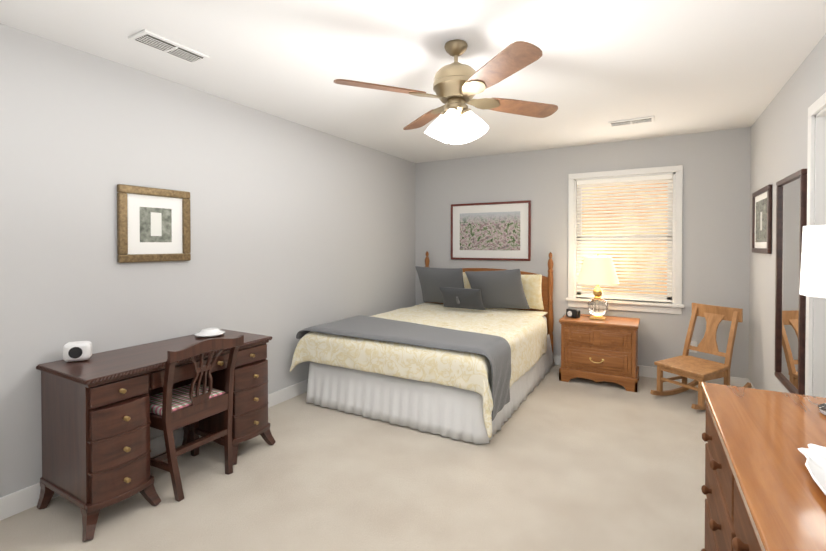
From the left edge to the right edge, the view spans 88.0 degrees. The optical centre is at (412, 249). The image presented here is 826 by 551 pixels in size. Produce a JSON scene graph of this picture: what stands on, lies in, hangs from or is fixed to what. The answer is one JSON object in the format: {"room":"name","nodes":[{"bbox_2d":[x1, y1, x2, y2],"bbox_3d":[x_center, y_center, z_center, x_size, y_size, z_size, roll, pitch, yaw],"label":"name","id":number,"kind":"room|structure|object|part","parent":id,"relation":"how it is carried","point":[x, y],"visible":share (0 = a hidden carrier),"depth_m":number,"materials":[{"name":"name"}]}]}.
{"room":"bedroom","nodes":[
{"label":"bedroom","id":0,"kind":"room"},
{"bbox_2d":[0,23,414,496],"bbox_3d":[-1.453,0.099,3.232,0.120,2.440,6.030,0,1,30],"label":"wall","id":1,"kind":"structure","parent":0,"point":[295,228],"depth_m":2.80,"materials":[{"name":"grey paint"}]},
{"bbox_2d":[117,184,190,262],"bbox_3d":[-1.645,-0.155,2.739,0.030,0.470,0.450,0,1,30],"label":"picture","id":2,"kind":"object","parent":1,"relation":"attached to","point":[153,224],"visible":1,"depth_m":2.72,"materials":[{"name":"brown metal"}]},
{"bbox_2d":[0,379,307,520],"bbox_3d":[-0.995,1.256,3.910,0.015,0.110,4.180,0,1,30],"label":"baseboard","id":3,"kind":"structure","parent":1,"relation":"attached to","point":[17,502],"depth_m":2.72,"materials":[{"name":"white wood"}]},
{"bbox_2d":[0,365,707,550],"bbox_3d":[0.688,1.383,2.025,5.410,0.100,6.390,0,1,30],"label":"floor","id":4,"kind":"structure","parent":0,"point":[572,464],"depth_m":2.37,"materials":[{"name":"carpet"}]},
{"bbox_2d":[36,329,275,541],"bbox_3d":[-1.428,0.964,2.542,0.566,0.745,1.115,0,1,30],"label":"desk","id":5,"kind":"object","parent":4,"relation":"on","point":[96,421],"visible":0.88,"depth_m":2.14,"materials":[{"name":"brown wood"}]},
{"bbox_2d":[63,341,91,361],"bbox_3d":[-1.790,0.544,2.283,0.116,0.100,0.124,0,1,30],"label":"desk clock","id":6,"kind":"object","parent":5,"relation":"on","point":[77,351],"visible":1,"depth_m":2.25,"materials":[{"name":"white plastic"}]},
{"bbox_2d":[194,327,224,336],"bbox_3d":[-1.383,0.562,2.915,0.192,0.050,0.192,0,1,30],"label":"dish","id":7,"kind":"object","parent":5,"relation":"on","point":[210,332],"visible":1,"depth_m":2.87,"materials":[{"name":"white ceramic"}]},
{"bbox_2d":[150,335,243,501],"bbox_3d":[-1.320,0.914,2.486,0.449,0.834,0.450,0,1,30],"label":"desk chair","id":8,"kind":"object","parent":4,"relation":"on","point":[193,403],"visible":0.96,"depth_m":2.39,"materials":[{"name":"brown wood"}]},
{"bbox_2d":[290,251,554,443],"bbox_3d":[0.294,0.671,4.188,1.811,1.275,2.351,0,1,30],"label":"bed","id":9,"kind":"object","parent":4,"relation":"on","point":[465,354],"visible":1,"depth_m":3.43,"materials":[{"name":"white fabric"}]},
{"bbox_2d":[296,315,510,420],"bbox_3d":[-0.039,0.896,3.588,1.773,0.465,0.826,0,1,30],"label":"blanket","id":10,"kind":"object","parent":9,"relation":"on","point":[444,369],"depth_m":3.21,"materials":[{"name":"grey fabric"}]},
{"bbox_2d":[290,306,546,437],"bbox_3d":[0.186,0.945,4.004,1.826,0.521,1.931,0,1,30],"label":"comforter","id":11,"kind":"object","parent":9,"relation":"on","point":[446,380],"depth_m":3.32,"materials":[{"name":"beige fabric"}]},
{"bbox_2d":[439,287,484,309],"bbox_3d":[0.534,0.538,4.682,0.540,0.260,0.176,0,1,30],"label":"pillow","id":12,"kind":"object","parent":9,"relation":"on","point":[465,298],"depth_m":4.62,"materials":[{"name":"grey fabric"}]},
{"bbox_2d":[463,272,470,288],"bbox_3d":[0.462,0.466,5.242,0.660,0.437,0.180,0,1,30],"label":"pillow","id":13,"kind":"object","parent":9,"relation":"on","point":[466,283],"depth_m":5.07,"materials":[{"name":"beige fabric"}]},
{"bbox_2d":[521,274,543,309],"bbox_3d":[1.166,0.471,4.841,0.660,0.437,0.180,0,1,30],"label":"pillow","id":14,"kind":"object","parent":9,"relation":"on","point":[531,284],"depth_m":4.70,"materials":[{"name":"beige fabric"}]},
{"bbox_2d":[559,314,639,391],"bbox_3d":[1.862,1.002,4.271,0.700,0.610,0.518,0,1,30],"label":"nightstand","id":15,"kind":"object","parent":4,"relation":"on","point":[597,350],"visible":0.98,"depth_m":4.08,"materials":[{"name":"brown wood"}]},
{"bbox_2d":[566,308,579,317],"bbox_3d":[1.632,0.652,4.360,0.074,0.085,0.130,0,1,-35],"label":"alarm clock","id":16,"kind":"object","parent":15,"relation":"on","point":[572,313],"visible":0.98,"depth_m":4.33,"materials":[{"name":"black plastic"}]},
{"bbox_2d":[563,254,618,319],"bbox_3d":[1.805,0.519,4.395,0.578,0.960,0.501,0,1,30],"label":"lamp","id":17,"kind":"object","parent":15,"relation":"on","point":[597,271],"visible":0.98,"depth_m":4.21,"materials":[{"name":"gold metal"}]},
{"bbox_3d":[1.859,0.210,4.297,0.390,0.260,0.390,0,1,30],"label":"lamp shade","id":18,"kind":"part","parent":17,"relation":"part of","materials":[{"name":"beige fabric"}]},
{"bbox_2d":[650,303,751,409],"bbox_3d":[2.527,0.909,3.749,0.782,0.807,0.429,0,1,-24],"label":"rocking chair","id":19,"kind":"object","parent":4,"relation":"on","point":[684,366],"visible":0.79,"depth_m":3.74,"materials":[{"name":"brown wood"}]},
{"bbox_2d":[701,382,825,550],"bbox_3d":[0.928,0.947,0.755,0.563,0.800,1.960,0,1,29],"label":"dresser","id":20,"kind":"object","parent":4,"relation":"on","point":[761,490],"visible":1,"depth_m":1.18,"materials":[{"name":"brown wood"}]},
{"bbox_2d":[797,444,825,494],"bbox_3d":[1.054,0.532,0.891,0.330,0.022,0.480,0,1,30],"label":"tray","id":21,"kind":"object","parent":20,"relation":"on","point":[815,456],"visible":1,"depth_m":1.06,"materials":[{"name":"white ceramic"}]},
{"bbox_2d":[799,225,825,414],"bbox_3d":[1.412,0.202,1.374,0.254,0.672,0.254,0,1,30],"label":"light","id":22,"kind":"object","parent":20,"relation":"on","point":[813,271],"visible":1,"depth_m":1.38,"materials":[{"name":"white glass"}]},
{"bbox_3d":[1.412,0.034,1.372,0.254,0.237,0.254,0,1,30],"label":"lamp shade","id":23,"kind":"part","parent":22,"relation":"part of","materials":[{"name":"white"}]},
{"bbox_2d":[0,0,825,162],"bbox_3d":[0.688,-1.157,1.996,5.410,0.100,6.390,0,1,30],"label":"ceiling","id":24,"kind":"structure","parent":0,"point":[676,67],"depth_m":2.45,"materials":[{"name":"white paint"}]},
{"bbox_2d":[128,29,209,63],"bbox_3d":[-1.328,-1.102,2.347,0.160,0.016,0.360,0,1,30],"label":"ceiling vent","id":25,"kind":"object","parent":24,"relation":"in","point":[163,44],"visible":0.96,"depth_m":2.32,"materials":[{"name":"white metal"}]},
{"bbox_2d":[334,39,557,143],"bbox_3d":[0.233,-0.847,2.322,0.993,0.526,0.993,0,1,23],"label":"ceiling fan","id":26,"kind":"object","parent":24,"relation":"hanging from","point":[457,86],"visible":1,"depth_m":2.24,"materials":[{"name":"brown wood"}]},
{"bbox_2d":[608,116,654,126],"bbox_3d":[1.915,-1.118,3.755,0.360,0.016,0.150,0,1,30],"label":"ceiling vent","id":27,"kind":"object","parent":24,"relation":"in","point":[632,121],"visible":0.98,"depth_m":3.73,"materials":[{"name":"white metal"}]},
{"bbox_2d":[415,127,750,378],"bbox_3d":[1.605,0.080,4.889,3.550,2.440,0.120,0,1,30],"label":"wall","id":28,"kind":"structure","parent":0,"point":[716,226],"depth_m":4.38,"materials":[{"name":"grey paint"}]},
{"bbox_2d":[451,200,530,260],"bbox_3d":[0.921,-0.218,5.191,1.010,0.700,0.025,0,1,30],"label":"picture","id":29,"kind":"object","parent":28,"relation":"attached to","point":[492,231],"visible":0.96,"depth_m":5.17,"materials":[{"name":"paper"}]},
{"bbox_2d":[566,165,683,313],"bbox_3d":[2.209,-0.095,4.514,1.110,1.470,0.170,0,1,30],"label":"window","id":30,"kind":"structure","parent":28,"relation":"in","point":[676,306],"depth_m":4.41,"materials":[{"name":"white wood"}]},
{"bbox_2d":[576,174,672,301],"bbox_3d":[2.205,-0.111,4.507,0.902,1.277,0.046,0,1,30],"label":"window blinds","id":31,"kind":"object","parent":30,"relation":"attached to","point":[588,185],"visible":0.96,"depth_m":4.47,"materials":[{"name":"white plastic"}]},
{"bbox_2d":[581,188,581,237],"bbox_3d":[1.842,-0.397,4.677,0.008,0.550,0.008,0,1,30],"label":"blind wand","id":32,"kind":"object","parent":31,"relation":"hanging from","point":[581,212],"visible":0.92,"depth_m":4.67,"materials":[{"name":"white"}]},
{"bbox_3d":[2.229,-0.106,4.549,0.910,1.290,0.040,0,1,30],"label":"window sash","id":33,"kind":"part","parent":30,"relation":"part of","materials":[{"name":"white"}]},
{"bbox_2d":[553,355,745,386],"bbox_3d":[1.584,1.246,4.836,3.520,0.110,0.015,0,1,30],"label":"baseboard","id":34,"kind":"structure","parent":28,"relation":"attached to","point":[645,371],"depth_m":4.28,"materials":[{"name":"white wood"}]},
{"bbox_2d":[689,341,696,352],"bbox_3d":[2.737,0.953,4.180,0.070,0.110,0.006,0,1,30],"label":"electrical outlet plate","id":35,"kind":"object","parent":28,"relation":"attached to","point":[693,343],"visible":0.5,"depth_m":4.18,"materials":[{"name":"white plastic"}]},
{"bbox_2d":[749,34,825,392],"bbox_3d":[1.735,0.119,1.414,0.120,2.440,6.030,0,1,30],"label":"wall","id":36,"kind":"structure","parent":0,"point":[779,136],"depth_m":3.17,"materials":[{"name":"grey paint"}]},
{"bbox_2d":[752,184,771,253],"bbox_3d":[2.823,-0.229,3.466,0.025,0.520,0.620,0,1,30],"label":"picture","id":37,"kind":"object","parent":36,"relation":"attached to","point":[762,220],"visible":1,"depth_m":3.42,"materials":[{"name":"white"}]},
{"bbox_2d":[774,168,806,394],"bbox_3d":[2.385,0.210,2.708,0.030,1.350,0.600,0,1,30],"label":"mirror","id":38,"kind":"object","parent":36,"relation":"attached to","point":[790,300],"visible":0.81,"depth_m":2.69,"materials":[{"name":"clear glass"}]},
{"bbox_2d":[805,92,825,397],"bbox_3d":[2.039,0.273,1.967,0.138,2.120,0.930,0,1,30],"label":"door frame","id":39,"kind":"structure","parent":36,"relation":"attached to","point":[815,347],"depth_m":2.33,"materials":[{"name":"white wood"}]},
{"label":"outside","id":40,"kind":"structure","parent":0,"visible":0},
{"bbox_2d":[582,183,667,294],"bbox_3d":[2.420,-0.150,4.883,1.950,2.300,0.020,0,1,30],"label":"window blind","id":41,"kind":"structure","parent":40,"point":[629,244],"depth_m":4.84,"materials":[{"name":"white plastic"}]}
]}

